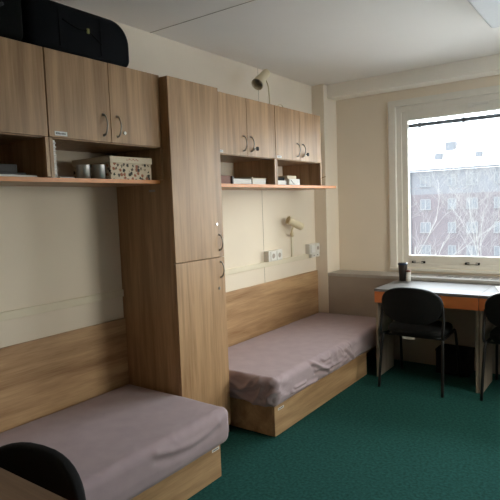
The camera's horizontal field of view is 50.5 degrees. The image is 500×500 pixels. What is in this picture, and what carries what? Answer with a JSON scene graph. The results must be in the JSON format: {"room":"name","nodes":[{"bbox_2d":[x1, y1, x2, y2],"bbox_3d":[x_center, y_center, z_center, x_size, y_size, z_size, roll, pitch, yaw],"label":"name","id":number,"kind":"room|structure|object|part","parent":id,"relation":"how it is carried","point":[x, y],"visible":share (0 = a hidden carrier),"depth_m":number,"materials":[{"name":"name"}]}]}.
{"room":"dormitory room","nodes":[
{"label":"dormitory room","id":0,"kind":"room"},
{"bbox_2d":[0,0,315,347],"bbox_3d":[-1.030,-0.059,3.121,0.201,2.610,6.508,1,6,36],"label":"wall","id":1,"kind":"structure","parent":0,"point":[57,244],"depth_m":3.18,"materials":[{"name":"beige paint"}]},
{"bbox_2d":[0,37,50,176],"bbox_3d":[-1.277,-0.592,2.208,0.443,0.577,0.718,1,6,36],"label":"upper cabinet","id":2,"kind":"object","parent":1,"relation":"attached to","point":[24,141],"visible":0.93,"depth_m":2.32,"materials":[{"name":"brown wood"}]},
{"bbox_2d":[0,0,22,40],"bbox_3d":[-1.295,-1.004,2.175,0.359,0.250,0.598,1,6,36],"label":"bag","id":3,"kind":"object","parent":2,"relation":"on","point":[11,25],"visible":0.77,"depth_m":2.27,"materials":[{"name":"black fabric"}]},
{"bbox_3d":[-1.030,-0.695,2.242,0.018,0.395,0.356,1,6,36],"label":"door","id":4,"kind":"part","parent":2,"relation":"part of","materials":[{"name":"brown wood"}]},
{"bbox_2d":[0,289,123,321],"bbox_3d":[-1.501,0.373,2.295,0.015,0.044,2.448,1,6,36],"label":"duct","id":5,"kind":"object","parent":1,"relation":"attached to","point":[18,313],"visible":1,"depth_m":2.91,"materials":[{"name":"beige paint"}]},
{"bbox_2d":[0,176,159,186],"bbox_3d":[-1.084,-0.327,2.542,0.378,0.021,1.440,1,6,36],"label":"shelf board","id":6,"kind":"object","parent":1,"relation":"attached to","point":[4,180],"visible":1,"depth_m":2.63,"materials":[{"name":"brown wood"}]},
{"bbox_2d":[0,174,36,176],"bbox_3d":[-1.179,-0.320,2.322,0.240,0.010,0.390,1,6,36],"label":"magazine","id":7,"kind":"object","parent":6,"relation":"on","point":[0,174],"visible":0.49,"depth_m":2.34,"materials":[{"name":"white paper"}]},
{"bbox_2d":[0,172,25,174],"bbox_3d":[-1.216,-0.328,2.305,0.240,0.011,0.380,1,6,36],"label":"magazine","id":8,"kind":"object","parent":7,"relation":"on","point":[12,173],"visible":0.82,"depth_m":2.34,"materials":[{"name":"grey paper"}]},
{"bbox_2d":[0,164,16,172],"bbox_3d":[-1.225,-0.351,2.293,0.220,0.037,0.335,1,6,36],"label":"book","id":9,"kind":"object","parent":8,"relation":"on","point":[3,167],"visible":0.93,"depth_m":2.33,"materials":[{"name":"grey paper"}]},
{"bbox_2d":[52,140,57,177],"bbox_3d":[-1.024,-0.426,2.539,0.277,0.174,0.036,1,6,36],"label":"booklet","id":10,"kind":"object","parent":6,"relation":"on","point":[54,142],"visible":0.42,"depth_m":2.47,"materials":[{"name":"white paper"}]},
{"bbox_2d":[76,164,90,177],"bbox_3d":[-0.839,-0.392,2.669,0.070,0.070,0.084,-4,5,-19],"label":"mug","id":11,"kind":"object","parent":6,"relation":"on","point":[82,171],"visible":0.86,"depth_m":2.63,"materials":[{"name":"silver metal"}]},
{"bbox_2d":[91,164,105,178],"bbox_3d":[-0.778,-0.400,2.725,0.070,0.073,0.084,-4,5,-19],"label":"mug","id":12,"kind":"object","parent":6,"relation":"on","point":[98,171],"visible":0.95,"depth_m":2.69,"materials":[{"name":"silver metal"}]},
{"bbox_2d":[72,156,151,179],"bbox_3d":[-0.763,-0.442,2.941,0.320,0.120,0.297,1,6,36],"label":"gift box","id":13,"kind":"object","parent":6,"relation":"on","point":[116,167],"visible":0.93,"depth_m":2.83,"materials":[{"name":"beige cardboard"}]},
{"bbox_3d":[-0.764,-0.485,2.938,0.320,0.034,0.297,1,6,36],"label":"lid","id":14,"kind":"part","parent":13,"relation":"part of","materials":[{"name":"beige cardboard"}]},
{"bbox_2d":[42,47,163,179],"bbox_3d":[-0.858,-0.656,2.790,0.443,0.577,0.718,1,6,36],"label":"upper cabinet","id":15,"kind":"object","parent":1,"relation":"attached to","point":[93,106],"visible":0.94,"depth_m":2.65,"materials":[{"name":"brown wood"}]},
{"bbox_2d":[21,0,128,66],"bbox_3d":[-0.937,-1.048,2.654,0.359,0.232,0.587,1,6,36],"label":"suitcase","id":16,"kind":"object","parent":15,"relation":"on","point":[49,24],"visible":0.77,"depth_m":2.51,"materials":[{"name":"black fabric"}]},
{"bbox_3d":[-0.820,-0.727,2.533,0.018,0.395,0.355,1,6,36],"label":"door","id":17,"kind":"part","parent":15,"relation":"part of","materials":[{"name":"brown wood"}]},
{"bbox_3d":[-0.717,-0.624,2.637,0.035,0.115,0.015,1,6,36],"label":"handle","id":18,"kind":"part","parent":15,"relation":"part of","materials":[{"name":"metal"}]},
{"bbox_3d":[-0.667,-0.632,2.707,0.035,0.115,0.015,1,6,36],"label":"handle","id":19,"kind":"part","parent":15,"relation":"part of","materials":[{"name":"metal"}]},
{"bbox_3d":[-0.611,-0.759,2.823,0.018,0.395,0.355,1,6,36],"label":"door","id":20,"kind":"part","parent":15,"relation":"part of","materials":[{"name":"brown wood"}]},
{"bbox_2d":[218,91,276,184],"bbox_3d":[-0.161,-0.757,3.777,0.419,0.589,0.718,1,6,36],"label":"upper cabinet","id":21,"kind":"object","parent":1,"relation":"attached to","point":[246,126],"visible":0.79,"depth_m":3.73,"materials":[{"name":"brown wood"}]},
{"bbox_3d":[-0.134,-0.835,3.526,0.018,0.395,0.356,1,6,36],"label":"door","id":22,"kind":"part","parent":21,"relation":"part of","materials":[{"name":"brown wood"}]},
{"bbox_3d":[0.076,-0.867,3.817,0.018,0.395,0.356,1,6,36],"label":"door","id":23,"kind":"part","parent":21,"relation":"part of","materials":[{"name":"brown wood"}]},
{"bbox_2d":[225,254,308,274],"bbox_3d":[0.068,0.135,4.471,0.016,0.045,2.043,1,6,36],"label":"duct","id":24,"kind":"object","parent":1,"relation":"attached to","point":[305,256],"visible":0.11,"depth_m":4.52,"materials":[{"name":"beige paint"}]},
{"bbox_2d":[264,249,281,261],"bbox_3d":[0.177,0.047,4.585,0.056,0.097,0.272,1,6,36],"label":"power socket","id":25,"kind":"object","parent":24,"relation":"attached to","point":[271,255],"visible":1,"depth_m":4.57,"materials":[{"name":"white plastic"}]},
{"bbox_2d":[305,243,319,253],"bbox_3d":[0.584,-0.016,5.150,0.057,0.098,0.280,1,6,36],"label":"power socket","id":26,"kind":"object","parent":24,"relation":"attached to","point":[311,248],"visible":1,"depth_m":5.13,"materials":[{"name":"white plastic"}]},
{"bbox_2d":[309,252,319,257],"bbox_3d":[0.633,0.049,5.208,0.038,0.038,0.164,1,6,36],"label":"power socket","id":27,"kind":"object","parent":24,"relation":"attached to","point":[318,253],"visible":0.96,"depth_m":5.17,"materials":[{"name":"white plastic"}]},
{"bbox_2d":[221,183,335,189],"bbox_3d":[0.111,-0.494,4.193,0.386,0.023,1.752,1,6,36],"label":"shelf board","id":28,"kind":"object","parent":1,"relation":"attached to","point":[223,186],"visible":0.59,"depth_m":4.07,"materials":[{"name":"brown wood"}]},
{"bbox_2d":[221,175,230,183],"bbox_3d":[-0.267,-0.472,3.600,0.225,0.058,0.155,1,6,36],"label":"box","id":29,"kind":"object","parent":28,"relation":"on","point":[225,179],"visible":0.23,"depth_m":3.55,"materials":[{"name":"pink cardboard"}]},
{"bbox_2d":[230,176,251,183],"bbox_3d":[-0.156,-0.489,3.769,0.258,0.055,0.239,1,6,36],"label":"ring binder","id":30,"kind":"object","parent":28,"relation":"on","point":[233,180],"visible":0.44,"depth_m":3.69,"materials":[{"name":"white paper"}]},
{"bbox_2d":[241,177,265,183],"bbox_3d":[-0.017,-0.507,3.928,0.212,0.056,0.184,1,6,36],"label":"book","id":31,"kind":"object","parent":28,"relation":"on","point":[254,180],"visible":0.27,"depth_m":3.85,"materials":[{"name":"white paper"}]},
{"bbox_2d":[278,180,285,184],"bbox_3d":[0.149,-0.524,4.173,0.230,0.036,0.155,1,6,36],"label":"box","id":32,"kind":"object","parent":28,"relation":"on","point":[280,182],"visible":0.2,"depth_m":4.11,"materials":[{"name":"paper"}]},
{"bbox_2d":[284,179,299,184],"bbox_3d":[0.294,-0.546,4.295,0.162,0.050,0.165,1,6,36],"label":"box","id":33,"kind":"object","parent":28,"relation":"on","point":[288,181],"visible":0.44,"depth_m":4.22,"materials":[{"name":"white paper"}]},
{"bbox_2d":[278,176,295,178],"bbox_3d":[0.279,-0.582,4.275,0.140,0.026,0.140,1,6,36],"label":"box","id":34,"kind":"object","parent":33,"relation":"on","point":[285,177],"visible":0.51,"depth_m":4.21,"materials":[{"name":"beige cardboard"}]},
{"bbox_2d":[285,216,303,256],"bbox_3d":[0.405,-0.120,4.814,0.153,0.380,0.196,1,6,36],"label":"reading lamp","id":35,"kind":"object","parent":1,"relation":"attached to","point":[291,221],"visible":1,"depth_m":4.78,"materials":[{"name":"beige metal"}]},
{"bbox_3d":[0.406,-0.242,4.786,0.177,0.132,0.074,-5,5,-28],"label":"lamp shade","id":36,"kind":"part","parent":35,"relation":"part of","materials":[{"name":"beige metal"}]},
{"bbox_2d":[274,105,321,185],"bbox_3d":[0.259,-0.821,4.359,0.419,0.589,0.718,1,6,36],"label":"upper cabinet","id":37,"kind":"object","parent":1,"relation":"attached to","point":[297,133],"visible":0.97,"depth_m":4.30,"materials":[{"name":"brown wood"}]},
{"bbox_2d":[252,69,269,103],"bbox_3d":[0.107,-1.249,4.126,0.096,0.315,0.276,0,5,28],"label":"reading lamp","id":38,"kind":"object","parent":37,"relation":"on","point":[258,82],"visible":0.78,"depth_m":4.07,"materials":[{"name":"beige metal"}]},
{"bbox_3d":[0.090,-1.315,4.078,0.096,0.174,0.187,1,6,36],"label":"lamp shade","id":39,"kind":"part","parent":38,"relation":"part of","materials":[{"name":"beige ceramic"}]},
{"bbox_3d":[0.286,-0.898,4.109,0.018,0.395,0.356,1,6,36],"label":"door","id":40,"kind":"part","parent":37,"relation":"part of","materials":[{"name":"brown wood"}]},
{"bbox_3d":[0.495,-0.930,4.399,0.018,0.395,0.356,1,6,36],"label":"door","id":41,"kind":"part","parent":37,"relation":"part of","materials":[{"name":"brown wood"}]},
{"bbox_2d":[52,0,499,85],"bbox_3d":[0.518,-1.420,1.855,4.140,0.202,6.508,1,6,36],"label":"ceiling","id":42,"kind":"structure","parent":0,"point":[309,42],"depth_m":3.52,"materials":[{"name":"white paint"}]},
{"bbox_2d":[327,54,499,100],"bbox_3d":[2.270,-1.515,4.179,3.609,0.124,0.195,1,6,36],"label":"ceiling beam","id":43,"kind":"structure","parent":42,"relation":"attached to","point":[486,66],"depth_m":4.66,"materials":[{"name":"white paint"}]},
{"bbox_2d":[467,0,499,27],"bbox_3d":[1.268,-1.384,2.788,0.266,0.082,1.222,1,6,36],"label":"ceiling lamp","id":44,"kind":"object","parent":42,"relation":"attached to","point":[489,10],"visible":1,"depth_m":3.02,"materials":[{"name":"white plastic"}]},
{"bbox_2d":[311,84,339,312],"bbox_3d":[0.776,-0.310,5.344,0.131,2.610,0.267,1,6,36],"label":"pillar","id":45,"kind":"structure","parent":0,"point":[325,200],"depth_m":5.25,"materials":[{"name":"beige paint"}]},
{"bbox_2d":[187,356,499,499],"bbox_3d":[0.620,1.378,2.088,4.140,0.200,6.508,1,6,36],"label":"floor","id":46,"kind":"structure","parent":0,"point":[398,439],"depth_m":3.18,"materials":[{"name":"green carpet"}]},
{"bbox_2d":[0,468,66,499],"bbox_3d":[-0.746,1.021,1.239,0.810,0.750,0.553,1,6,36],"label":"desk","id":47,"kind":"object","parent":46,"relation":"on","point":[12,486],"visible":1,"depth_m":1.38,"materials":[{"name":"brown wood"}]},
{"bbox_2d":[0,442,85,499],"bbox_3d":[-0.742,0.996,1.389,0.511,0.779,0.555,1,5,30],"label":"office chair","id":48,"kind":"object","parent":46,"relation":"on","point":[44,466],"visible":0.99,"depth_m":1.52,"materials":[{"name":"black fabric"}]},
{"bbox_2d":[0,318,221,499],"bbox_3d":[-1.053,0.918,2.291,0.769,0.803,2.027,1,6,36],"label":"bed","id":49,"kind":"object","parent":46,"relation":"on","point":[41,377],"visible":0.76,"depth_m":2.86,"materials":[{"name":"brown wood"}]},
{"bbox_3d":[-1.359,0.861,2.505,0.020,0.703,2.027,1,6,36],"label":"panel","id":50,"kind":"part","parent":49,"relation":"part of","materials":[{"name":"brown wood"}]},
{"bbox_2d":[0,384,228,499],"bbox_3d":[-1.014,1.019,2.267,0.821,0.204,2.038,1,6,36],"label":"mattress","id":51,"kind":"object","parent":49,"relation":"on","point":[121,442],"visible":0.87,"depth_m":2.57,"materials":[{"name":"fabric"}]},
{"bbox_2d":[116,75,230,431],"bbox_3d":[-0.467,0.111,3.312,0.498,2.200,0.444,1,6,36],"label":"wardrobe","id":52,"kind":"object","parent":46,"relation":"on","point":[171,239],"visible":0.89,"depth_m":3.15,"materials":[{"name":"brown wood"}]},
{"bbox_3d":[-0.318,-0.462,3.142,0.018,1.042,0.442,1,6,36],"label":"door","id":53,"kind":"part","parent":52,"relation":"part of","materials":[{"name":"brown wood"}]},
{"bbox_3d":[-0.279,0.605,3.231,0.018,1.092,0.442,1,6,36],"label":"door","id":54,"kind":"part","parent":52,"relation":"part of","materials":[{"name":"brown wood"}]},
{"bbox_2d":[226,270,376,436],"bbox_3d":[0.389,0.698,4.301,0.757,0.803,2.042,1,6,36],"label":"bed","id":55,"kind":"object","parent":46,"relation":"on","point":[256,310],"visible":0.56,"depth_m":4.27,"materials":[{"name":"brown wood"}]},
{"bbox_3d":[0.088,0.642,4.512,0.020,0.703,2.042,1,6,36],"label":"panel","id":56,"kind":"part","parent":55,"relation":"part of","materials":[{"name":"brown wood"}]},
{"bbox_2d":[228,312,375,406],"bbox_3d":[0.427,0.803,4.287,0.797,0.195,2.025,1,6,36],"label":"mattress","id":57,"kind":"object","parent":55,"relation":"on","point":[267,369],"visible":0.79,"depth_m":3.89,"materials":[{"name":"fabric"}]},
{"bbox_3d":[0.426,0.996,4.362,0.713,0.197,1.933,1,6,36],"label":"frame","id":58,"kind":"part","parent":55,"relation":"part of","materials":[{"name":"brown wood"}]},
{"bbox_2d":[328,270,499,373],"bbox_3d":[2.326,0.636,4.327,3.609,0.782,0.272,1,6,36],"label":"radiator cover","id":59,"kind":"object","parent":46,"relation":"on","point":[351,292],"visible":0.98,"depth_m":4.84,"materials":[{"name":"beige wood"}]},
{"bbox_2d":[436,276,498,279],"bbox_3d":[2.397,0.251,4.217,1.780,0.001,0.077,1,6,36],"label":"grille","id":60,"kind":"object","parent":59,"relation":"attached to","point":[464,277],"depth_m":4.57,"materials":[{"name":"white metal"}]},
{"bbox_2d":[378,287,460,397],"bbox_3d":[1.366,0.665,4.257,0.511,0.809,0.555,1,6,35],"label":"office chair","id":61,"kind":"object","parent":46,"relation":"on","point":[416,312],"visible":1,"depth_m":4.07,"materials":[{"name":"black fabric"}]},
{"bbox_3d":[1.055,0.867,4.231,0.122,0.433,0.024,-7,7,-44],"label":"leg","id":62,"kind":"part","parent":61,"relation":"part of","materials":[{"name":"black metal"}]},
{"bbox_3d":[1.304,0.833,4.576,0.024,0.427,0.138,0,5,25],"label":"leg","id":63,"kind":"part","parent":61,"relation":"part of","materials":[{"name":"black metal"}]},
{"bbox_3d":[1.228,0.427,4.054,0.476,0.290,0.107,1,6,35],"label":"backrest","id":64,"kind":"part","parent":61,"relation":"part of","materials":[{"name":"black fabric"}]},
{"bbox_3d":[1.371,0.621,4.263,0.464,0.048,0.430,1,6,35],"label":"seat","id":65,"kind":"part","parent":61,"relation":"part of","materials":[{"name":"black fabric"}]},
{"bbox_3d":[1.441,0.876,3.960,0.024,0.433,0.122,0,5,25],"label":"leg","id":66,"kind":"part","parent":61,"relation":"part of","materials":[{"name":"black metal"}]},
{"bbox_3d":[1.682,0.841,4.310,0.138,0.427,0.024,-7,7,-44],"label":"leg","id":67,"kind":"part","parent":61,"relation":"part of","materials":[{"name":"black metal"}]},
{"bbox_2d":[374,280,492,392],"bbox_3d":[1.528,0.676,4.396,0.810,0.750,0.552,1,6,36],"label":"desk","id":68,"kind":"object","parent":46,"relation":"on","point":[465,296],"visible":0.69,"depth_m":4.35,"materials":[{"name":"white laminate"}]},
{"bbox_3d":[1.163,0.686,4.561,0.021,0.728,0.346,1,6,36],"label":"panel","id":69,"kind":"part","parent":68,"relation":"part of","materials":[{"name":"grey wood"}]},
{"bbox_2d":[398,262,407,280],"bbox_3d":[1.370,0.194,4.748,0.086,0.162,0.086,1,6,36],"label":"cup","id":70,"kind":"object","parent":68,"relation":"on","point":[402,266],"visible":0.98,"depth_m":4.72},
{"bbox_2d":[406,270,410,281],"bbox_3d":[1.406,0.227,4.702,0.040,0.101,0.040,1,6,36],"label":"bottle","id":71,"kind":"object","parent":68,"relation":"on","point":[408,272],"visible":1,"depth_m":4.69,"materials":[{"name":"white plastic"}]},
{"bbox_3d":[1.363,0.395,4.158,0.807,0.092,0.018,1,6,36],"label":"drawer","id":72,"kind":"part","parent":68,"relation":"part of","materials":[{"name":"wood"}]},
{"bbox_3d":[1.801,0.701,4.103,0.021,0.728,0.346,1,6,36],"label":"panel","id":73,"kind":"part","parent":68,"relation":"part of","materials":[{"name":"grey wood"}]},
{"bbox_2d":[435,344,474,376],"bbox_3d":[1.738,0.932,4.492,0.273,0.208,0.201,1,6,36],"label":"storage box","id":74,"kind":"object","parent":46,"relation":"on","point":[466,353],"visible":0.75,"depth_m":4.42,"materials":[{"name":"black plastic"}]},
{"bbox_3d":[1.735,0.838,4.484,0.273,0.018,0.201,1,6,36],"label":"lid","id":75,"kind":"part","parent":74,"relation":"part of","materials":[{"name":"black plastic"}]},
{"bbox_2d":[479,285,499,392],"bbox_3d":[2.188,0.691,3.922,0.810,0.750,0.552,1,6,36],"label":"desk","id":76,"kind":"object","parent":46,"relation":"on","point":[485,295],"visible":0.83,"depth_m":4.04,"materials":[{"name":"grey wood"}]},
{"bbox_3d":[2.023,0.411,3.684,0.807,0.092,0.018,1,6,36],"label":"drawer","id":77,"kind":"part","parent":76,"relation":"part of","materials":[{"name":"brown wood"}]},
{"bbox_3d":[1.823,0.702,4.088,0.021,0.728,0.346,1,6,36],"label":"panel","id":78,"kind":"part","parent":76,"relation":"part of","materials":[{"name":"grey wood"}]},
{"bbox_2d":[480,293,499,400],"bbox_3d":[2.020,0.673,3.885,0.511,0.809,0.555,1,6,36],"label":"office chair","id":79,"kind":"object","parent":46,"relation":"on","point":[492,304],"visible":1,"depth_m":3.84,"materials":[{"name":"black fabric"}]},
{"bbox_3d":[1.709,0.874,3.863,0.122,0.433,0.024,-7,7,-43],"label":"leg","id":80,"kind":"part","parent":79,"relation":"part of","materials":[{"name":"black metal"}]},
{"bbox_3d":[1.880,0.434,3.683,0.476,0.290,0.107,1,6,36],"label":"backrest","id":81,"kind":"part","parent":79,"relation":"part of","materials":[{"name":"black fabric"}]},
{"bbox_3d":[2.025,0.628,3.891,0.464,0.048,0.430,1,6,36],"label":"seat","id":82,"kind":"part","parent":79,"relation":"part of","materials":[{"name":"black fabric"}]},
{"bbox_3d":[1.961,0.840,4.205,0.024,0.427,0.138,0,5,25],"label":"leg","id":83,"kind":"part","parent":79,"relation":"part of","materials":[{"name":"black metal"}]},
{"bbox_2d":[336,75,499,276],"bbox_3d":[2.392,-0.298,4.500,3.740,2.610,0.250,1,6,36],"label":"wall","id":84,"kind":"structure","parent":0,"point":[361,122],"depth_m":5.20,"materials":[{"name":"beige paint"}]},
{"bbox_2d":[388,85,499,274],"bbox_3d":[2.329,-0.585,4.403,2.392,1.595,0.130,1,6,36],"label":"window","id":85,"kind":"structure","parent":84,"relation":"in","point":[400,112],"depth_m":4.92,"materials":[{"name":"white paint"}]},
{"bbox_3d":[1.877,-1.155,4.702,0.955,0.048,0.019,1,6,36],"label":"blind rail","id":86,"kind":"part","parent":85,"relation":"part of","materials":[{"name":"grey metal"}]},
{"label":"outside","id":87,"kind":"structure","parent":0,"visible":0},
{"bbox_3d":[50.788,6.001,40.988,280.000,0.500,280.000,1,6,36],"label":"ground","id":88,"kind":"structure","parent":87,"visible":0},
{"bbox_2d":[410,122,464,255],"bbox_3d":[3.922,1.389,17.099,8.015,16.105,10.319,-5,5,-29],"label":"bare tree","id":89,"kind":"object","parent":88,"relation":"on","point":[416,122],"visible":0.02,"depth_m":15.83,"materials":[{"name":"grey plant"}]},
{"bbox_2d":[409,117,499,256],"bbox_3d":[30.661,-4.614,55.482,80.800,19.700,13.150,1,6,36],"label":"outdoor view","id":90,"kind":"structure","parent":88,"relation":"on","point":[482,133],"depth_m":55.65,"materials":[{"name":"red brick"}]},
{"bbox_3d":[18.951,0.018,57.075,1.000,1.000,0.020,1,6,36],"label":"pane","id":91,"kind":"part","parent":90,"relation":"part of","materials":[{"name":"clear glass"}]},
{"bbox_3d":[18.862,-2.422,56.872,1.000,1.000,0.020,1,6,36],"label":"pane","id":92,"kind":"part","parent":90,"relation":"part of","materials":[{"name":"clear glass"}]},
{"bbox_3d":[18.773,-4.862,56.669,1.000,1.000,0.020,1,6,36],"label":"pane","id":93,"kind":"part","parent":90,"relation":"part of","materials":[{"name":"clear glass"}]},
{"bbox_3d":[18.684,-7.302,56.466,1.000,1.000,0.020,1,6,36],"label":"pane","id":94,"kind":"part","parent":90,"relation":"part of","materials":[{"name":"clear glass"}]},
{"bbox_3d":[21.296,-10.918,56.298,0.800,0.800,0.050,1,6,36],"label":"pane","id":95,"kind":"part","parent":90,"relation":"part of","materials":[{"name":"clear glass"}]},
{"bbox_3d":[20.989,-4.810,55.076,0.720,1.000,0.020,1,6,36],"label":"pane","id":96,"kind":"part","parent":90,"relation":"part of","materials":[{"name":"clear glass"}]},
{"bbox_3d":[20.901,-7.250,54.873,0.720,1.000,0.020,1,6,36],"label":"pane","id":97,"kind":"part","parent":90,"relation":"part of","materials":[{"name":"clear glass"}]},
{"bbox_3d":[21.167,0.070,55.483,0.720,1.000,0.020,1,6,36],"label":"pane","id":98,"kind":"part","parent":90,"relation":"part of","materials":[{"name":"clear glass"}]},
{"bbox_3d":[21.078,-2.370,55.279,0.720,1.000,0.020,1,6,36],"label":"pane","id":99,"kind":"part","parent":90,"relation":"part of","materials":[{"name":"clear glass"}]},
{"bbox_3d":[22.791,0.108,54.316,1.000,1.000,0.020,1,6,36],"label":"pane","id":100,"kind":"part","parent":90,"relation":"part of","materials":[{"name":"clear glass"}]},
{"bbox_3d":[22.702,-2.332,54.113,1.000,1.000,0.020,1,6,36],"label":"pane","id":101,"kind":"part","parent":90,"relation":"part of","materials":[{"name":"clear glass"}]},
{"bbox_3d":[22.613,-4.772,53.910,1.000,1.000,0.020,1,6,36],"label":"pane","id":102,"kind":"part","parent":90,"relation":"part of","materials":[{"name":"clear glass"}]},
{"bbox_3d":[22.525,-7.212,53.706,1.000,1.000,0.020,1,6,36],"label":"pane","id":103,"kind":"part","parent":90,"relation":"part of","materials":[{"name":"glass"}]},
{"bbox_3d":[24.919,0.157,52.787,1.000,1.000,0.020,1,6,36],"label":"pane","id":104,"kind":"part","parent":90,"relation":"part of","materials":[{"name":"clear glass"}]},
{"bbox_3d":[24.830,-2.283,52.584,1.000,1.000,0.020,1,6,36],"label":"pane","id":105,"kind":"part","parent":90,"relation":"part of","materials":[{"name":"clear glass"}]},
{"bbox_3d":[24.741,-4.723,52.381,1.000,1.000,0.020,1,6,36],"label":"pane","id":106,"kind":"part","parent":90,"relation":"part of","materials":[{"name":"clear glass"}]},
{"bbox_3d":[24.652,-7.162,52.178,1.000,1.000,0.020,1,6,36],"label":"pane","id":107,"kind":"part","parent":90,"relation":"part of","materials":[{"name":"glass"}]},
{"bbox_2d":[410,123,499,255],"bbox_3d":[10.040,0.401,28.303,11.637,15.744,14.048,-3,5,-14],"label":"bare tree","id":108,"kind":"object","parent":88,"relation":"on","point":[455,189],"visible":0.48,"depth_m":28.48,"materials":[{"name":"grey plant"}]},
{"bbox_2d":[412,141,499,255],"bbox_3d":[16.067,-0.857,40.383,9.450,15.791,9.470,0,5,25],"label":"bare tree","id":109,"kind":"object","parent":88,"relation":"on","point":[416,174],"visible":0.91,"depth_m":40.48,"materials":[{"name":"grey plant"}]}
]}

